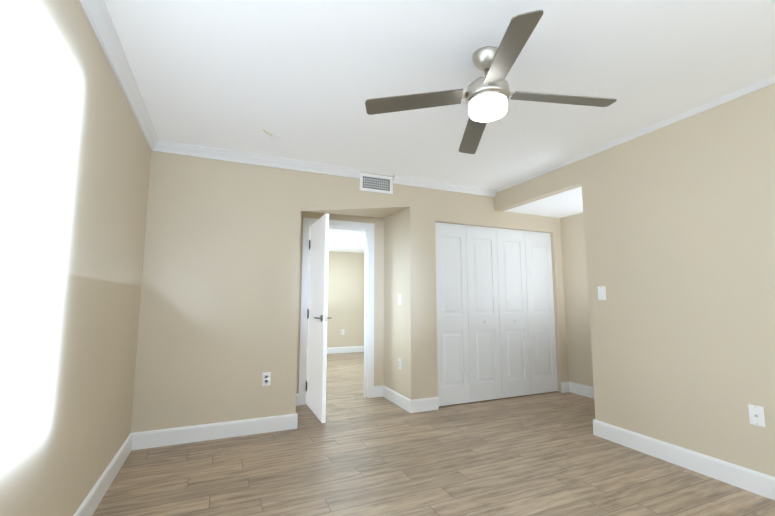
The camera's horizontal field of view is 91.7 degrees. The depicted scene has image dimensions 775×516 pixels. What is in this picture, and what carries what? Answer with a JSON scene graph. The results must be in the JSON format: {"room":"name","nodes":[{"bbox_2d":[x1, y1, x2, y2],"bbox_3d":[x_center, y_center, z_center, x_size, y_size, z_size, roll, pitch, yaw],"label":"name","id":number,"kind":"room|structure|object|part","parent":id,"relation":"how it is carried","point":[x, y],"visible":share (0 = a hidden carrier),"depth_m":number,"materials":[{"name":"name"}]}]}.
{"room":"empty bedroom","nodes":[
{"label":"empty bedroom","id":0,"kind":"room"},
{"bbox_2d":[0,0,150,515],"bbox_3d":[-1.166,0.025,1.029,0.120,2.440,4.250,3,-7,-23],"label":"wall","id":1,"kind":"structure","parent":0,"point":[75,154],"depth_m":1.48,"materials":[{"name":"paint"}]},
{"bbox_2d":[73,432,136,515],"bbox_3d":[-1.127,1.185,0.981,0.016,0.125,4.130,3,-7,-23],"label":"baseboard","id":2,"kind":"structure","parent":1,"relation":"attached to","point":[90,503],"depth_m":2.21,"materials":[{"name":"white wood"}]},
{"bbox_2d":[79,0,162,151],"bbox_3d":[-1.106,-1.138,1.251,0.062,0.078,4.130,3,-7,-23],"label":"crown molding","id":3,"kind":"structure","parent":1,"relation":"attached to","point":[99,18],"depth_m":2.03,"materials":[{"name":"white wood"}]},
{"bbox_2d":[307,250,364,348],"bbox_3d":[-1.574,0.936,8.051,3.180,2.200,0.120,3,-7,-23],"label":"wall","id":4,"kind":"structure","parent":0,"point":[345,310],"depth_m":8.26,"materials":[{"name":"paint"}]},
{"bbox_2d":[307,346,363,353],"bbox_3d":[-1.537,1.960,7.877,3.200,0.125,0.016,3,-7,-23],"label":"baseboard","id":5,"kind":"structure","parent":4,"relation":"attached to","point":[333,350],"depth_m":8.14,"materials":[{"name":"white wood"}]},
{"bbox_2d":[131,151,568,432],"bbox_3d":[-0.017,0.391,4.283,4.840,2.440,0.840,3,-7,-23],"label":"wall","id":6,"kind":"structure","parent":0,"point":[219,319],"depth_m":3.34,"materials":[{"name":"paint"}]},
{"bbox_2d":[133,413,297,449],"bbox_3d":[-1.365,1.424,3.107,1.226,0.125,0.017,3,-7,-23],"label":"baseboard","id":7,"kind":"structure","parent":6,"relation":"attached to","point":[204,432],"depth_m":3.07,"materials":[{"name":"white wood"}]},
{"bbox_2d":[163,141,360,178],"bbox_3d":[-1.069,-0.889,3.471,1.731,0.078,0.062,3,-7,-23],"label":"crown molding","id":8,"kind":"structure","parent":6,"relation":"attached to","point":[168,147],"depth_m":3.42,"materials":[{"name":"white wood"}]},
{"bbox_2d":[262,372,270,385],"bbox_3d":[-1.058,1.057,3.287,0.070,0.114,0.008,3,-7,-23],"label":"outlet","id":9,"kind":"object","parent":6,"relation":"attached to","point":[266,378],"visible":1,"depth_m":3.28,"materials":[{"name":"white plastic"}]},
{"bbox_2d":[306,214,331,422],"bbox_3d":[-0.730,0.578,3.893,0.147,1.962,0.720,3,-7,-23],"label":"door","id":10,"kind":"structure","parent":6,"relation":"in","point":[317,317],"depth_m":3.76,"materials":[{"name":"white wood"}]},
{"bbox_2d":[299,217,373,405],"bbox_3d":[-0.589,0.592,4.405,0.871,2.068,0.152,3,-7,-23],"label":"door frame","id":11,"kind":"structure","parent":6,"relation":"attached to","point":[368,228],"depth_m":4.42,"materials":[{"name":"white wood"}]},
{"bbox_2d":[360,173,392,193],"bbox_3d":[-0.115,-0.771,3.902,0.365,0.185,0.014,3,-7,-23],"label":"air vent","id":12,"kind":"object","parent":6,"relation":"in","point":[375,183],"visible":1,"depth_m":3.90,"materials":[{"name":"white metal"}]},
{"bbox_2d":[381,385,412,412],"bbox_3d":[0.095,1.538,4.128,0.016,0.125,0.737,3,-7,-23],"label":"baseboard","id":13,"kind":"structure","parent":6,"relation":"attached to","point":[398,399],"depth_m":4.08,"materials":[{"name":"white wood"}]},
{"bbox_2d":[398,294,400,304],"bbox_3d":[0.133,0.458,4.166,0.012,0.114,0.070,3,-7,-23],"label":"light switch","id":14,"kind":"object","parent":6,"relation":"attached to","point":[399,299],"visible":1,"depth_m":4.16,"materials":[{"name":"white plastic"}]},
{"bbox_2d":[398,358,401,369],"bbox_3d":[0.135,1.154,4.088,0.008,0.114,0.070,3,-7,-23],"label":"outlet","id":15,"kind":"object","parent":6,"relation":"attached to","point":[400,364],"visible":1,"depth_m":4.08,"materials":[{"name":"white plastic"}]},
{"bbox_2d":[413,397,438,412],"bbox_3d":[0.388,1.509,3.865,0.310,0.125,0.016,3,-7,-23],"label":"baseboard","id":16,"kind":"structure","parent":6,"relation":"attached to","point":[425,404],"depth_m":3.86,"materials":[{"name":"white wood"}]},
{"bbox_2d":[393,175,494,196],"bbox_3d":[0.656,-0.805,4.216,1.286,0.078,0.062,3,-7,-23],"label":"crown molding","id":17,"kind":"structure","parent":6,"relation":"attached to","point":[397,179],"depth_m":4.20,"materials":[{"name":"white wood"}]},
{"bbox_2d":[435,222,549,234],"bbox_3d":[1.309,-0.352,4.554,1.756,0.018,0.024,3,-7,-23],"label":"track rail","id":18,"kind":"object","parent":6,"relation":"attached to","point":[491,228],"visible":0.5,"depth_m":4.51,"materials":[{"name":"white metal"}]},
{"bbox_2d":[435,224,557,405],"bbox_3d":[1.315,0.634,4.428,1.750,1.966,0.059,3,-7,-23],"label":"closet door","id":19,"kind":"structure","parent":6,"relation":"in","point":[496,338],"depth_m":4.39,"materials":[{"name":"white wood"}]},
{"bbox_2d":[92,352,774,515],"bbox_3d":[0.175,1.632,3.953,5.040,0.100,8.840,3,-7,-23],"label":"floor","id":20,"kind":"structure","parent":0,"point":[357,453],"depth_m":2.51,"materials":[{"name":"brown wood"}]},
{"bbox_2d":[104,0,774,188],"bbox_3d":[0.488,-1.149,1.951,3.780,0.100,4.370,3,-7,-23],"label":"ceiling","id":21,"kind":"structure","parent":0,"point":[305,79],"depth_m":2.16,"materials":[{"name":"paint"}]},
{"bbox_2d":[365,10,616,153],"bbox_3d":[0.531,-0.923,2.004,0.978,0.337,0.978,6,-9,-43],"label":"fan","id":22,"kind":"object","parent":21,"relation":"hanging from","point":[488,95],"visible":1,"depth_m":1.96,"materials":[{"name":"silver metal"}]},
{"bbox_3d":[0.531,-0.789,1.989,0.198,0.066,0.198,3,-7,-23],"label":"light glass","id":23,"kind":"part","parent":22,"relation":"part of","materials":[{"name":"white glass"}]},
{"bbox_2d":[309,186,582,252],"bbox_3d":[-0.038,-0.498,5.592,3.920,0.100,6.120,3,-7,-23],"label":"ceiling","id":24,"kind":"structure","parent":0,"point":[565,203],"depth_m":4.56,"materials":[{"name":"paint"}]},
{"bbox_2d":[560,213,593,386],"bbox_3d":[2.644,0.438,4.077,0.120,2.300,1.650,3,-7,-23],"label":"wall","id":25,"kind":"structure","parent":0,"point":[579,352],"depth_m":4.62,"materials":[{"name":"paint"}]},
{"bbox_2d":[565,381,593,398],"bbox_3d":[2.547,1.522,3.978,0.040,0.125,1.530,3,-7,-23],"label":"baseboard","id":26,"kind":"structure","parent":25,"relation":"attached to","point":[588,391],"depth_m":4.52,"materials":[{"name":"white wood"}]},
{"bbox_2d":[495,83,774,476],"bbox_3d":[2.191,0.188,2.480,0.120,2.440,4.250,3,-7,-23],"label":"wall","id":27,"kind":"structure","parent":0,"point":[679,224],"depth_m":2.60,"materials":[{"name":"paint"}]},
{"bbox_2d":[598,286,605,299],"bbox_3d":[1.810,0.297,3.179,0.012,0.114,0.070,3,-7,-23],"label":"light switch","id":28,"kind":"object","parent":27,"relation":"attached to","point":[601,292],"visible":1,"depth_m":3.17,"materials":[{"name":"white plastic"}]},
{"bbox_2d":[491,76,774,196],"bbox_3d":[2.098,-0.983,2.637,0.031,0.078,4.130,3,-7,-23],"label":"crown molding","id":29,"kind":"structure","parent":27,"relation":"attached to","point":[771,80],"depth_m":2.81,"materials":[{"name":"white wood"}]},
{"bbox_2d":[593,419,774,499],"bbox_3d":[2.332,1.283,1.857,0.016,0.125,2.927,3,-7,-23],"label":"baseboard","id":30,"kind":"structure","parent":27,"relation":"attached to","point":[755,482],"depth_m":2.51,"materials":[{"name":"white wood"}]},
{"bbox_2d":[748,404,765,426],"bbox_3d":[2.186,0.935,2.229,0.018,0.114,0.070,3,-7,-23],"label":"outlet","id":31,"kind":"object","parent":27,"relation":"attached to","point":[756,416],"visible":1,"depth_m":2.23,"materials":[{"name":"white plastic"}]}
]}

